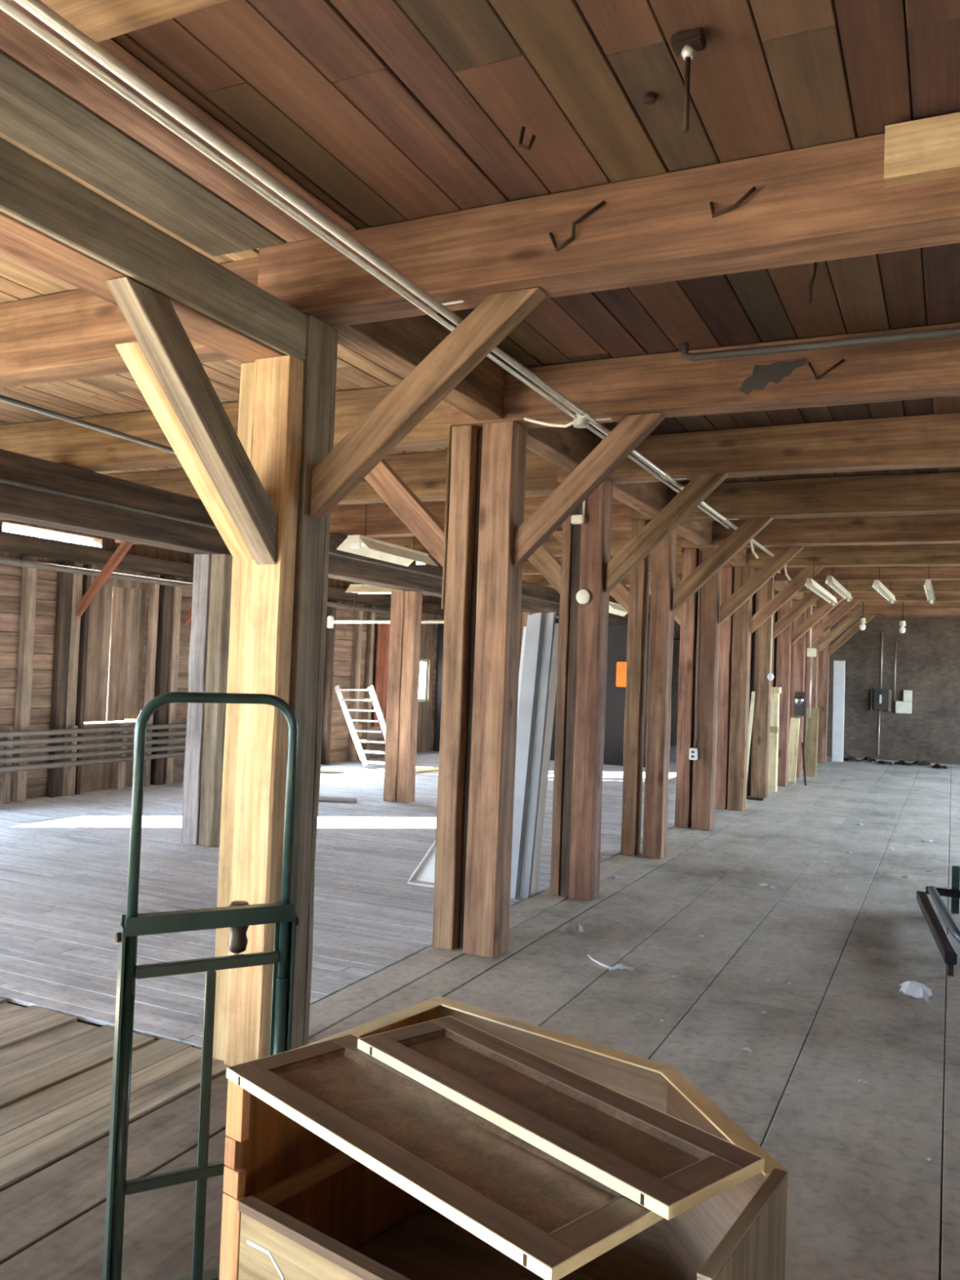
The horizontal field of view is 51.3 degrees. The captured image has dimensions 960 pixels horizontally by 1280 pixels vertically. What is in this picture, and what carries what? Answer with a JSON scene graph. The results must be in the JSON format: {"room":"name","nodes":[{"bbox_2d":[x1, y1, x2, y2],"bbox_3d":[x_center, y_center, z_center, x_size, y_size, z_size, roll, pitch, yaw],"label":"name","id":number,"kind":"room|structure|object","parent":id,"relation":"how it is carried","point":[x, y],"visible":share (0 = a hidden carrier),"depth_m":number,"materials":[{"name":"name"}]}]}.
{"room":"warehouse","nodes":[
{"label":"warehouse","id":0,"kind":"room"},
{"bbox_2d":[0,520,521,801],"bbox_3d":[-4.096,0.166,12.336,0.362,3.286,27.200,1,-2,25],"label":"wall","id":1,"kind":"structure","parent":0,"point":[60,668],"depth_m":11.91,"materials":[{"name":"wood"}]},
{"bbox_2d":[0,723,186,804],"bbox_3d":[-4.391,1.357,11.393,0.115,0.776,4.250,1,-2,25],"label":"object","id":2,"kind":"object","parent":1,"relation":"attached to","point":[8,734],"visible":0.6,"depth_m":11.12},
{"bbox_2d":[76,540,133,616],"bbox_3d":[-4.127,-0.696,11.060,0.791,0.877,0.070,1,-2,25],"label":"knee brace","id":3,"kind":"object","parent":1,"relation":"attached to","point":[124,546],"visible":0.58,"depth_m":11.05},
{"bbox_2d":[0,556,391,614],"bbox_3d":[-3.458,-0.668,13.294,0.070,0.090,11.000,1,-2,25],"label":"pipe","id":4,"kind":"object","parent":1,"relation":"attached to","point":[6,561],"visible":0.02,"depth_m":11.65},
{"bbox_2d":[417,658,427,701],"bbox_3d":[-1.170,0.754,18.785,0.070,0.800,0.600,1,-2,25],"label":"window","id":5,"kind":"structure","parent":1,"relation":"in","point":[424,661],"depth_m":19.01,"materials":[{"name":"glass"}]},
{"bbox_2d":[0,746,959,1279],"bbox_3d":[1.782,2.068,9.463,13.800,0.304,27.800,1,-2,25],"label":"floor","id":6,"kind":"structure","parent":0,"point":[865,1201],"depth_m":4.99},
{"bbox_2d":[102,691,298,1279],"bbox_3d":[-0.681,0.861,2.403,0.494,1.476,0.242,3,-2,-29],"label":"hand truck","id":7,"kind":"object","parent":6,"relation":"on","point":[239,915],"visible":0.74,"depth_m":2.29,"materials":[{"name":"green paint"}]},
{"bbox_2d":[181,554,232,846],"bbox_3d":[-2.308,0.502,8.541,0.324,2.458,0.210,1,-2,25],"label":"timber post","id":8,"kind":"object","parent":6,"relation":"on","point":[208,659],"visible":0.85,"depth_m":8.46,"materials":[{"name":"grey wood"}]},
{"bbox_2d":[212,315,337,1066],"bbox_3d":[-0.826,0.176,4.022,0.278,2.934,0.324,1,-2,25],"label":"timber post","id":9,"kind":"object","parent":6,"relation":"on","point":[286,427],"visible":0.74,"depth_m":3.91,"materials":[{"name":"wood"}]},
{"bbox_2d":[0,137,306,363],"bbox_3d":[-2.391,-1.363,0.658,0.267,0.196,7.425,1,-2,25],"label":"girder","id":10,"kind":"object","parent":9,"relation":"on","point":[51,223],"visible":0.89,"depth_m":3.14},
{"bbox_2d":[105,276,277,564],"bbox_3d":[-1.036,-0.716,3.531,0.205,0.811,0.823,1,-2,25],"label":"knee brace","id":11,"kind":"object","parent":9,"relation":"attached to","point":[163,362],"visible":1,"depth_m":3.50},
{"bbox_2d":[333,314,505,420],"bbox_3d":[-0.277,-1.401,4.851,0.163,0.288,1.580,1,-2,25],"label":"girder","id":12,"kind":"object","parent":9,"relation":"on","point":[398,345],"visible":0.45,"depth_m":4.67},
{"bbox_2d":[310,287,546,519],"bbox_3d":[-0.214,-0.878,3.815,0.947,0.794,0.090,1,-2,25],"label":"knee brace","id":13,"kind":"object","parent":9,"relation":"attached to","point":[474,338],"visible":1,"depth_m":3.79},
{"bbox_2d":[257,133,959,327],"bbox_3d":[2.203,-1.371,2.681,6.770,0.300,0.211,1,-2,25],"label":"cross beam","id":14,"kind":"structure","parent":9,"relation":"on","point":[829,201],"depth_m":3.38,"materials":[{"name":"wood"}]},
{"bbox_2d":[0,0,791,580],"bbox_3d":[0.605,-1.066,5.586,0.434,0.243,12.511,1,-2,25],"label":"conduit","id":15,"kind":"object","parent":14,"relation":"attached to","point":[582,420],"visible":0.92,"depth_m":2.73,"materials":[{"name":"grey metal"}]},
{"bbox_2d":[548,200,605,251],"bbox_3d":[0.331,-1.419,3.436,0.209,0.151,0.020,1,-2,28],"label":"iron hook","id":16,"kind":"object","parent":14,"relation":"attached to","point":[602,203],"visible":1,"depth_m":3.43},
{"bbox_2d":[709,186,755,217],"bbox_3d":[0.809,-1.404,3.209,0.151,0.080,0.021,1,-2,29],"label":"iron hook","id":17,"kind":"object","parent":14,"relation":"attached to","point":[753,189],"visible":1,"depth_m":3.20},
{"bbox_2d":[884,111,959,187],"bbox_3d":[1.944,-1.430,2.650,1.615,0.164,0.079,1,-2,25],"label":"wood board","id":18,"kind":"structure","parent":14,"relation":"attached to","point":[925,149],"depth_m":2.92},
{"bbox_2d":[319,796,356,801],"bbox_3d":[-1.833,1.829,11.517,0.806,0.033,0.162,2,-2,-4],"label":"board","id":19,"kind":"object","parent":6,"relation":"on","point":[321,798],"visible":0.55,"depth_m":11.46,"materials":[{"name":"grey wood"}]},
{"bbox_2d":[320,768,384,772],"bbox_3d":[-1.948,1.915,14.667,1.562,0.034,0.163,3,-2,-14],"label":"board","id":20,"kind":"object","parent":6,"relation":"on","point":[322,770],"visible":0.49,"depth_m":14.63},
{"bbox_2d":[334,684,386,767],"bbox_3d":[-1.753,1.334,15.491,1.310,1.277,0.208,1,-2,25],"label":"steps","id":21,"kind":"structure","parent":6,"relation":"on","point":[378,710],"depth_m":15.48,"materials":[{"name":"wood"}]},
{"bbox_2d":[382,591,422,803],"bbox_3d":[-0.904,0.657,11.745,0.324,2.458,0.210,1,-2,25],"label":"timber post","id":22,"kind":"object","parent":6,"relation":"on","point":[405,633],"visible":1,"depth_m":11.67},
{"bbox_2d":[407,840,435,887],"bbox_3d":[-0.321,1.559,7.275,0.345,0.420,0.246,1,-2,25],"label":"frame","id":23,"kind":"object","parent":6,"relation":"on","point":[424,874],"visible":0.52,"depth_m":7.29,"materials":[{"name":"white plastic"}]},
{"bbox_2d":[431,421,527,958],"bbox_3d":[-0.009,0.257,5.638,0.412,2.936,0.207,1,-2,25],"label":"timber post","id":24,"kind":"object","parent":6,"relation":"on","point":[482,592],"visible":1,"depth_m":5.56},
{"bbox_2d":[364,458,444,567],"bbox_3d":[-0.503,-0.771,5.970,0.797,0.777,0.085,1,-2,25],"label":"knee brace","id":25,"kind":"object","parent":24,"relation":"attached to","point":[382,478],"visible":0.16,"depth_m":5.89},
{"bbox_2d":[513,412,666,567],"bbox_3d":[0.585,-0.797,5.410,0.817,0.794,0.090,1,-2,25],"label":"knee brace","id":26,"kind":"object","parent":24,"relation":"attached to","point":[632,430],"visible":1,"depth_m":5.39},
{"bbox_2d":[451,322,959,429],"bbox_3d":[2.957,-1.290,4.311,6.800,0.301,0.212,1,-2,25],"label":"cross beam","id":27,"kind":"structure","parent":24,"relation":"on","point":[673,385],"depth_m":5.01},
{"bbox_2d":[808,359,844,379],"bbox_3d":[1.658,-1.296,4.795,0.169,0.092,0.016,1,-2,27],"label":"iron hook","id":28,"kind":"object","parent":27,"relation":"attached to","point":[842,360],"visible":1,"depth_m":4.79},
{"bbox_2d":[218,995,787,1279],"bbox_3d":[0.042,1.202,1.775,0.981,0.810,0.774,1,-2,37],"label":"base cabinet","id":29,"kind":"object","parent":6,"relation":"on","point":[295,1206],"depth_m":1.78,"materials":[{"name":"brown wood"}]},
{"bbox_2d":[355,1205,597,1279],"bbox_3d":[0.087,1.305,1.827,0.911,0.016,0.565,1,-2,37],"label":"shelf","id":30,"kind":"object","parent":29,"relation":"attached to","point":[416,1242],"depth_m":2.12,"materials":[{"name":"brown wood"}]},
{"bbox_2d":[518,612,534,675],"bbox_3d":[0.590,0.814,14.904,0.322,2.458,0.210,1,-2,25],"label":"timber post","id":31,"kind":"object","parent":6,"relation":"on","point":[523,615],"visible":0.08,"depth_m":14.85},
{"bbox_2d":[510,612,555,897],"bbox_3d":[0.335,0.789,7.030,0.292,1.989,0.182,4,-2,-43],"label":"metal sheet","id":32,"kind":"object","parent":6,"relation":"on","point":[540,632],"visible":0.83,"depth_m":7.00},
{"bbox_2d":[516,622,559,892],"bbox_3d":[0.359,0.828,7.171,0.392,1.920,0.093,2,-2,17],"label":"metal sheet","id":33,"kind":"object","parent":6,"relation":"on","point":[553,673],"visible":0.24,"depth_m":7.15,"materials":[{"name":"white metal"}]},
{"bbox_2d":[560,924,584,933],"bbox_3d":[0.559,1.738,6.051,0.137,0.051,0.113,2,-2,14],"label":"paper scrap","id":34,"kind":"object","parent":6,"relation":"on","point":[578,928],"visible":1,"depth_m":6.03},
{"bbox_2d":[549,478,613,900],"bbox_3d":[0.719,0.333,7.083,0.312,2.932,0.204,1,-2,25],"label":"timber post","id":35,"kind":"object","parent":6,"relation":"on","point":[583,633],"visible":0.93,"depth_m":7.00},
{"bbox_2d":[528,543,561,593],"bbox_3d":[0.272,-0.697,7.394,0.797,0.777,0.085,1,-2,25],"label":"knee brace","id":36,"kind":"object","parent":35,"relation":"attached to","point":[542,558],"visible":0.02,"depth_m":7.24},
{"bbox_2d":[526,425,600,473],"bbox_3d":[0.465,-1.323,6.423,0.163,0.284,1.460,1,-2,25],"label":"girder","id":37,"kind":"object","parent":35,"relation":"on","point":[566,447],"visible":0.33,"depth_m":6.45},
{"bbox_2d":[570,500,585,524],"bbox_3d":[0.693,-0.972,7.009,0.090,0.320,0.055,1,-2,25],"label":"junction box","id":38,"kind":"object","parent":35,"relation":"attached to","point":[575,519],"visible":0.84,"depth_m":6.99,"materials":[{"name":"white plastic"}]},
{"bbox_2d":[576,589,591,604],"bbox_3d":[0.721,-0.301,6.983,0.104,0.104,0.032,1,-2,25],"label":"round disc","id":39,"kind":"object","parent":35,"relation":"attached to","point":[583,596],"visible":1,"depth_m":6.97,"materials":[{"name":"plastic"}]},
{"bbox_2d":[604,472,728,592],"bbox_3d":[1.276,-0.724,6.873,0.817,0.794,0.090,1,-2,25],"label":"knee brace","id":40,"kind":"object","parent":35,"relation":"attached to","point":[701,486],"visible":1,"depth_m":6.85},
{"bbox_2d":[557,413,959,484],"bbox_3d":[3.675,-1.215,5.829,6.800,0.303,0.210,1,-2,25],"label":"cross beam","id":41,"kind":"structure","parent":35,"relation":"on","point":[925,441],"depth_m":6.47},
{"bbox_2d":[620,520,676,858],"bbox_3d":[1.485,0.416,8.800,0.373,2.932,0.206,1,-2,25],"label":"timber post","id":42,"kind":"object","parent":6,"relation":"on","point":[664,555],"visible":0.92,"depth_m":8.72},
{"bbox_2d":[552,530,629,613],"bbox_3d":[1.011,-0.614,9.122,0.797,0.777,0.085,1,-2,25],"label":"knee brace","id":43,"kind":"object","parent":42,"relation":"attached to","point":[620,593],"visible":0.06,"depth_m":8.95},
{"bbox_2d":[612,481,667,517],"bbox_3d":[1.214,-1.245,8.003,0.162,0.285,1.600,1,-2,25],"label":"girder","id":44,"kind":"object","parent":42,"relation":"on","point":[649,499],"visible":0.38,"depth_m":8.14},
{"bbox_2d":[676,520,712,544],"bbox_3d":[1.985,-1.163,9.638,0.166,0.285,1.580,1,-2,25],"label":"girder","id":45,"kind":"object","parent":42,"relation":"on","point":[697,532],"visible":0.34,"depth_m":9.86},
{"bbox_2d":[672,516,773,611],"bbox_3d":[2.079,-0.640,8.571,0.817,0.794,0.090,1,-2,25],"label":"knee brace","id":46,"kind":"object","parent":42,"relation":"attached to","point":[751,527],"visible":1,"depth_m":8.55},
{"bbox_2d":[631,471,959,521],"bbox_3d":[4.452,-1.135,7.473,6.800,0.303,0.207,1,-2,25],"label":"cross beam","id":47,"kind":"structure","parent":42,"relation":"on","point":[936,493],"depth_m":8.12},
{"bbox_2d":[674,547,721,830],"bbox_3d":[2.301,0.502,10.536,0.383,2.932,0.207,1,-2,25],"label":"timber post","id":48,"kind":"object","parent":6,"relation":"on","point":[695,779],"visible":0.81,"depth_m":10.45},
{"bbox_2d":[613,555,681,626],"bbox_3d":[1.822,-0.528,10.860,0.797,0.777,0.085,1,-2,25],"label":"knee brace","id":49,"kind":"object","parent":48,"relation":"attached to","point":[677,613],"visible":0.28,"depth_m":10.67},
{"bbox_2d":[688,551,702,759],"bbox_3d":[2.256,0.156,10.417,0.083,2.180,0.068,1,-2,25],"label":"outlet box","id":50,"kind":"object","parent":48,"relation":"attached to","point":[693,753],"visible":0.95,"depth_m":10.40,"materials":[{"name":"white plastic"}]},
{"bbox_2d":[728,547,746,565],"bbox_3d":[2.776,-1.079,11.308,0.165,0.287,1.680,1,-2,25],"label":"girder","id":51,"kind":"object","parent":48,"relation":"on","point":[740,558],"visible":0.24,"depth_m":11.79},
{"bbox_2d":[719,546,804,624],"bbox_3d":[2.899,-0.554,10.305,0.817,0.794,0.090,1,-2,25],"label":"knee brace","id":52,"kind":"object","parent":48,"relation":"attached to","point":[785,554],"visible":1,"depth_m":10.29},
{"bbox_2d":[680,513,959,548],"bbox_3d":[5.221,-1.053,9.099,6.800,0.302,0.207,1,-2,25],"label":"cross beam","id":53,"kind":"structure","parent":48,"relation":"on","point":[928,529],"depth_m":9.76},
{"bbox_2d":[714,566,753,811],"bbox_3d":[3.068,0.582,12.162,0.381,2.932,0.206,1,-2,25],"label":"timber post","id":54,"kind":"object","parent":6,"relation":"on","point":[734,669],"visible":0.82,"depth_m":12.07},
{"bbox_2d":[751,566,824,633],"bbox_3d":[3.667,-0.474,11.931,0.817,0.794,0.090,1,-2,25],"label":"knee brace","id":55,"kind":"object","parent":54,"relation":"attached to","point":[798,582],"visible":1,"depth_m":11.91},
{"bbox_2d":[722,543,959,568],"bbox_3d":[6.032,-0.968,10.814,6.800,0.305,0.208,1,-2,25],"label":"cross beam","id":56,"kind":"structure","parent":54,"relation":"on","point":[937,554],"depth_m":11.47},
{"bbox_2d":[746,691,755,776],"bbox_3d":[3.579,1.390,13.326,0.049,1.408,0.383,1,-2,30],"label":"leaning stick","id":57,"kind":"object","parent":6,"relation":"on","point":[753,696],"visible":0.62,"depth_m":13.38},
{"bbox_2d":[746,579,773,798],"bbox_3d":[3.752,0.654,13.606,0.381,2.932,0.205,1,-2,25],"label":"timber post","id":58,"kind":"object","parent":6,"relation":"on","point":[761,638],"visible":0.56,"depth_m":13.48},
{"bbox_2d":[772,579,838,639],"bbox_3d":[4.351,-0.402,13.376,0.817,0.794,0.090,1,-2,25],"label":"knee brace","id":59,"kind":"object","parent":58,"relation":"attached to","point":[811,597],"visible":0.94,"depth_m":13.38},
{"bbox_2d":[770,565,959,581],"bbox_3d":[6.737,-0.894,12.306,6.800,0.302,0.208,1,-2,25],"label":"cross beam","id":60,"kind":"structure","parent":58,"relation":"on","point":[953,572],"depth_m":12.94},
{"bbox_2d":[768,687,781,792],"bbox_3d":[4.177,1.417,14.286,0.193,1.488,0.183,1,-2,25],"label":"wooden plank","id":61,"kind":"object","parent":6,"relation":"on","point":[775,691],"depth_m":14.21,"materials":[{"name":"brown wood"}]},
{"bbox_2d":[771,591,792,786],"bbox_3d":[4.512,0.734,15.214,0.381,2.932,0.205,1,-2,25],"label":"timber post","id":62,"kind":"object","parent":6,"relation":"on","point":[781,644],"visible":0.38,"depth_m":15.08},
{"bbox_2d":[791,591,850,644],"bbox_3d":[5.111,-0.322,14.983,0.817,0.794,0.090,1,-2,25],"label":"knee brace","id":63,"kind":"object","parent":62,"relation":"attached to","point":[826,607],"visible":0.78,"depth_m":14.99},
{"bbox_2d":[773,580,959,592],"bbox_3d":[7.484,-0.816,13.886,6.800,0.305,0.207,1,-2,25],"label":"cross beam","id":64,"kind":"structure","parent":62,"relation":"on","point":[896,586],"depth_m":14.46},
{"bbox_2d":[787,717,799,782],"bbox_3d":[4.947,1.735,15.800,0.143,0.999,0.350,1,-2,25],"label":"leaning board","id":65,"kind":"object","parent":6,"relation":"on","point":[794,722],"visible":0.81,"depth_m":15.79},
{"bbox_2d":[788,600,806,777],"bbox_3d":[5.216,0.808,16.705,0.382,2.932,0.207,1,-2,25],"label":"timber post","id":66,"kind":"object","parent":6,"relation":"on","point":[798,647],"visible":0.39,"depth_m":16.59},
{"bbox_2d":[794,691,804,715],"bbox_3d":[5.262,1.052,16.479,0.160,0.400,0.137,1,-2,25],"label":"electric meter","id":67,"kind":"object","parent":66,"relation":"attached to","point":[799,697],"visible":1,"depth_m":16.47,"materials":[{"name":"silver metal"}]},
{"bbox_2d":[806,600,860,648],"bbox_3d":[5.815,-0.248,16.474,0.817,0.794,0.090,1,-2,25],"label":"knee brace","id":68,"kind":"object","parent":66,"relation":"attached to","point":[846,606],"visible":0.82,"depth_m":16.45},
{"bbox_2d":[792,592,959,601],"bbox_3d":[8.210,-0.740,15.421,6.800,0.303,0.209,1,-2,25],"label":"cross beam","id":69,"kind":"structure","parent":66,"relation":"on","point":[862,597],"depth_m":16.00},
{"bbox_2d":[802,608,819,768],"bbox_3d":[5.963,0.886,18.285,0.379,2.932,0.207,1,-2,25],"label":"timber post","id":70,"kind":"object","parent":6,"relation":"on","point":[815,644],"visible":0.25,"depth_m":18.17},
{"bbox_2d":[818,608,867,652],"bbox_3d":[6.562,-0.170,18.054,0.817,0.794,0.090,1,-2,25],"label":"knee brace","id":71,"kind":"object","parent":70,"relation":"attached to","point":[852,617],"visible":1,"depth_m":18.04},
{"bbox_2d":[807,601,959,609],"bbox_3d":[8.958,-0.662,17.003,6.800,0.304,0.209,1,-2,25],"label":"cross beam","id":72,"kind":"structure","parent":70,"relation":"on","point":[867,605],"depth_m":17.59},
{"bbox_2d":[803,707,818,777],"bbox_3d":[5.566,1.715,16.799,0.202,1.144,0.181,1,-2,25],"label":"leaning board","id":73,"kind":"object","parent":6,"relation":"on","point":[811,724],"visible":0.92,"depth_m":16.79,"materials":[{"name":"brown wood"}]},
{"bbox_2d":[817,614,830,763],"bbox_3d":[6.733,0.967,19.910,0.381,2.932,0.206,1,-2,25],"label":"timber post","id":74,"kind":"object","parent":6,"relation":"on","point":[824,655],"visible":0.27,"depth_m":19.77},
{"bbox_2d":[830,615,875,654],"bbox_3d":[7.331,-0.089,19.680,0.817,0.794,0.090,1,-2,25],"label":"knee brace","id":75,"kind":"object","parent":74,"relation":"attached to","point":[853,629],"visible":1,"depth_m":19.68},
{"bbox_2d":[826,608,959,616],"bbox_3d":[9.725,-0.580,18.626,6.800,0.302,0.208,1,-2,25],"label":"cross beam","id":76,"kind":"structure","parent":74,"relation":"on","point":[877,612],"depth_m":19.23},
{"bbox_2d":[831,660,844,761],"bbox_3d":[7.284,1.441,20.319,0.223,2.041,0.052,1,-4,25],"label":"door slab","id":77,"kind":"structure","parent":6,"relation":"on","point":[838,694],"depth_m":20.30,"materials":[{"name":"white wood"}]},
{"bbox_2d":[899,980,941,1003],"bbox_3d":[2.209,1.761,5.049,0.117,0.066,0.216,3,-2,-30],"label":"paper scrap","id":78,"kind":"object","parent":6,"relation":"on","point":[914,988],"visible":1,"depth_m":5.02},
{"bbox_2d":[915,865,959,976],"bbox_3d":[3.209,1.695,5.941,1.181,0.327,1.877,1,-2,25],"label":"cart","id":79,"kind":"object","parent":6,"relation":"on","point":[948,952],"visible":1,"depth_m":6.17,"materials":[{"name":"green paint"}]},
{"bbox_2d":[0,0,959,484],"bbox_3d":[1.912,-1.396,9.573,13.800,0.200,27.800,1,-2,25],"label":"ceiling","id":80,"kind":"structure","parent":0,"point":[372,113],"depth_m":3.08,"materials":[{"name":"wood"}]},
{"bbox_2d":[40,0,227,43],"bbox_3d":[1.791,-1.443,0.896,5.990,0.301,0.226,1,-2,25],"label":"cross beam","id":81,"kind":"structure","parent":80,"relation":"attached to","point":[100,20],"depth_m":2.16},
{"bbox_2d":[345,583,402,594],"bbox_3d":[-1.230,-0.967,13.474,1.200,0.672,0.300,1,-2,29],"label":"strip light","id":82,"kind":"object","parent":80,"relation":"hanging from","point":[362,588],"visible":0.46,"depth_m":13.56,"materials":[{"name":"white metal"}]},
{"bbox_2d":[327,583,444,627],"bbox_3d":[-1.145,-0.713,14.417,2.445,1.114,0.089,1,-2,25],"label":"pipe","id":83,"kind":"object","parent":80,"relation":"hanging from","point":[331,621],"visible":0.71,"depth_m":14.67,"materials":[{"name":"metal"}]},
{"bbox_2d":[336,503,437,566],"bbox_3d":[-0.797,-1.081,9.011,0.320,0.695,1.300,1,-2,24],"label":"strip light","id":84,"kind":"object","parent":80,"relation":"hanging from","point":[358,544],"visible":0.87,"depth_m":8.87,"materials":[{"name":"white metal"}]},
{"bbox_2d":[518,126,535,150],"bbox_3d":[0.144,-1.537,3.063,0.056,0.087,0.024,1,-2,39],"label":"iron hook","id":85,"kind":"object","parent":80,"relation":"attached to","point":[523,128],"visible":1,"depth_m":3.06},
{"bbox_2d":[608,601,627,616],"bbox_3d":[2.166,-0.765,15.512,0.300,0.692,1.800,1,-2,22],"label":"strip light","id":86,"kind":"object","parent":80,"relation":"hanging from","point":[614,608],"visible":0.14,"depth_m":15.36,"materials":[{"name":"white metal"}]},
{"bbox_2d":[642,91,656,104],"bbox_3d":[0.492,-1.569,2.901,0.040,0.020,0.040,1,-2,25],"label":"bolt","id":87,"kind":"object","parent":80,"relation":"attached to","point":[648,98],"visible":1,"depth_m":2.89,"materials":[{"name":"metal"}]},
{"bbox_2d":[671,27,706,133],"bbox_3d":[0.542,-1.454,2.617,0.080,0.252,0.060,1,-2,25],"label":"hanger","id":88,"kind":"object","parent":80,"relation":"hanging from","point":[685,44],"visible":1,"depth_m":2.61,"materials":[{"name":"metal"}]},
{"bbox_2d":[767,576,773,680],"bbox_3d":[3.870,-0.291,13.243,0.089,1.653,0.089,1,-2,25],"label":"switch","id":89,"kind":"object","parent":80,"relation":"hanging from","point":[770,676],"visible":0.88,"depth_m":13.23,"materials":[{"name":"white plastic"}]},
{"bbox_2d":[806,604,816,718],"bbox_3d":[5.426,0.157,16.361,0.140,2.233,0.080,1,-2,25],"label":"switch box","id":90,"kind":"object","parent":80,"relation":"hanging from","point":[811,652],"visible":0.88,"depth_m":16.34,"materials":[{"name":"white plastic"}]},
{"bbox_2d":[808,262,817,303],"bbox_3d":[1.312,-1.417,3.940,0.033,0.181,0.022,1,-2,25],"label":"iron hook","id":91,"kind":"object","parent":80,"relation":"attached to","point":[815,263],"visible":0.84,"depth_m":3.94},
{"bbox_2d":[680,326,959,361],"bbox_3d":[3.377,-1.287,3.643,5.277,0.122,0.068,1,-2,22],"label":"ceiling pipe","id":92,"kind":"object","parent":80,"relation":"hanging from","point":[950,331],"visible":1,"depth_m":4.41,"materials":[{"name":"metal"}]},
{"bbox_2d":[804,546,837,605],"bbox_3d":[4.198,-0.827,12.229,0.090,0.624,2.600,1,-2,25],"label":"strip light","id":93,"kind":"object","parent":80,"relation":"hanging from","point":[811,584],"visible":0.88,"depth_m":11.91,"materials":[{"name":"white metal"}]},
{"bbox_2d":[825,566,852,601],"bbox_3d":[4.515,-0.846,12.523,0.090,0.544,2.400,1,-2,25],"label":"strip light","id":94,"kind":"object","parent":80,"relation":"hanging from","point":[830,580],"visible":0.84,"depth_m":12.28,"materials":[{"name":"white metal"}]},
{"bbox_2d":[871,566,896,603],"bbox_3d":[5.137,-0.818,12.670,0.090,0.544,2.200,1,-2,27],"label":"strip light","id":95,"kind":"object","parent":80,"relation":"hanging from","point":[877,585],"visible":0.85,"depth_m":12.44,"materials":[{"name":"white metal"}]},
{"bbox_2d":[924,566,935,603],"bbox_3d":[5.607,-0.807,12.448,0.090,0.544,2.200,1,-2,25],"label":"strip light","id":96,"kind":"object","parent":80,"relation":"hanging from","point":[928,588],"visible":0.88,"depth_m":12.15,"materials":[{"name":"white metal"}]},
{"bbox_2d":[433,623,649,767],"bbox_3d":[1.101,0.958,18.310,4.250,2.468,0.100,1,-2,25],"label":"wall partition","id":97,"kind":"structure","parent":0,"point":[617,636],"depth_m":17.66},
{"bbox_2d":[0,448,680,639],"bbox_3d":[-1.132,-0.818,10.956,0.271,0.425,27.150,1,-2,25],"label":"girder","id":98,"kind":"object","parent":97,"relation":"on","point":[17,504],"visible":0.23,"depth_m":7.60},
{"bbox_2d":[0,257,258,388],"bbox_3d":[-3.648,-1.474,5.534,6.170,0.357,0.199,1,-2,25],"label":"cross beam","id":99,"kind":"structure","parent":98,"relation":"on","point":[73,334],"depth_m":4.62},
{"bbox_2d":[0,385,453,471],"bbox_3d":[-2.879,-1.392,7.160,6.170,0.356,0.199,1,-2,25],"label":"cross beam","id":100,"kind":"structure","parent":98,"relation":"on","point":[57,441],"depth_m":6.84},
{"bbox_2d":[0,395,175,453],"bbox_3d":[-2.839,-1.286,4.396,0.069,0.022,5.000,1,-2,25],"label":"conduit","id":101,"kind":"object","parent":100,"relation":"attached to","point":[2,398],"visible":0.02,"depth_m":5.63,"materials":[{"name":"metal"}]},
{"bbox_2d":[0,477,559,604],"bbox_3d":[-2.258,-0.940,8.200,0.034,0.044,20.800,1,-2,25],"label":"timber beam","id":102,"kind":"structure","parent":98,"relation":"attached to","point":[2,480],"depth_m":7.62,"materials":[{"name":"wood"}]},
{"bbox_2d":[0,448,560,519],"bbox_3d":[-2.162,-1.317,8.676,6.170,0.358,0.196,1,-2,25],"label":"cross beam","id":103,"kind":"structure","parent":98,"relation":"on","point":[424,473],"depth_m":7.79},
{"bbox_2d":[115,496,631,544],"bbox_3d":[-1.385,-1.235,10.321,6.170,0.358,0.200,1,-2,25],"label":"cross beam","id":104,"kind":"structure","parent":98,"relation":"on","point":[382,522],"depth_m":10.02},
{"bbox_2d":[361,573,682,586],"bbox_3d":[0.900,-0.995,15.153,6.170,0.358,0.200,1,-2,25],"label":"cross beam","id":105,"kind":"structure","parent":98,"relation":"on","point":[540,580],"depth_m":15.03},
{"bbox_2d":[372,530,684,557],"bbox_3d":[-0.617,-1.155,11.945,6.170,0.358,0.197,1,-2,25],"label":"cross beam","id":106,"kind":"structure","parent":98,"relation":"on","point":[620,539],"depth_m":11.15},
{"bbox_2d":[521,548,699,574],"bbox_3d":[0.196,-1.070,13.663,6.170,0.358,0.200,1,-2,25],"label":"cross beam","id":107,"kind":"structure","parent":98,"relation":"on","point":[528,568],"depth_m":13.16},
{"bbox_2d":[615,662,626,687],"bbox_3d":[2.519,0.603,17.561,0.260,0.440,0.045,1,-2,25],"label":"hanging cloth","id":108,"kind":"object","parent":97,"relation":"hanging from","point":[620,666],"visible":0.6,"depth_m":17.56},
{"bbox_2d":[555,615,959,764],"bbox_3d":[7.698,0.913,21.893,13.520,3.286,0.200,1,-2,25],"label":"wall","id":109,"kind":"structure","parent":0,"point":[928,651],"depth_m":21.19,"materials":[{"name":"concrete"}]},
{"bbox_2d":[870,631,891,755],"bbox_3d":[8.532,1.138,21.280,0.400,2.620,0.166,1,-2,25],"label":"box","id":110,"kind":"object","parent":109,"relation":"attached to","point":[881,699],"visible":1,"depth_m":21.25,"materials":[{"name":"grey metal"}]},
{"bbox_2d":[893,642,912,713],"bbox_3d":[8.953,0.804,21.136,0.349,1.490,0.096,1,-2,25],"label":"box","id":111,"kind":"object","parent":109,"relation":"attached to","point":[901,707],"visible":1,"depth_m":21.07,"materials":[{"name":"white metal"}]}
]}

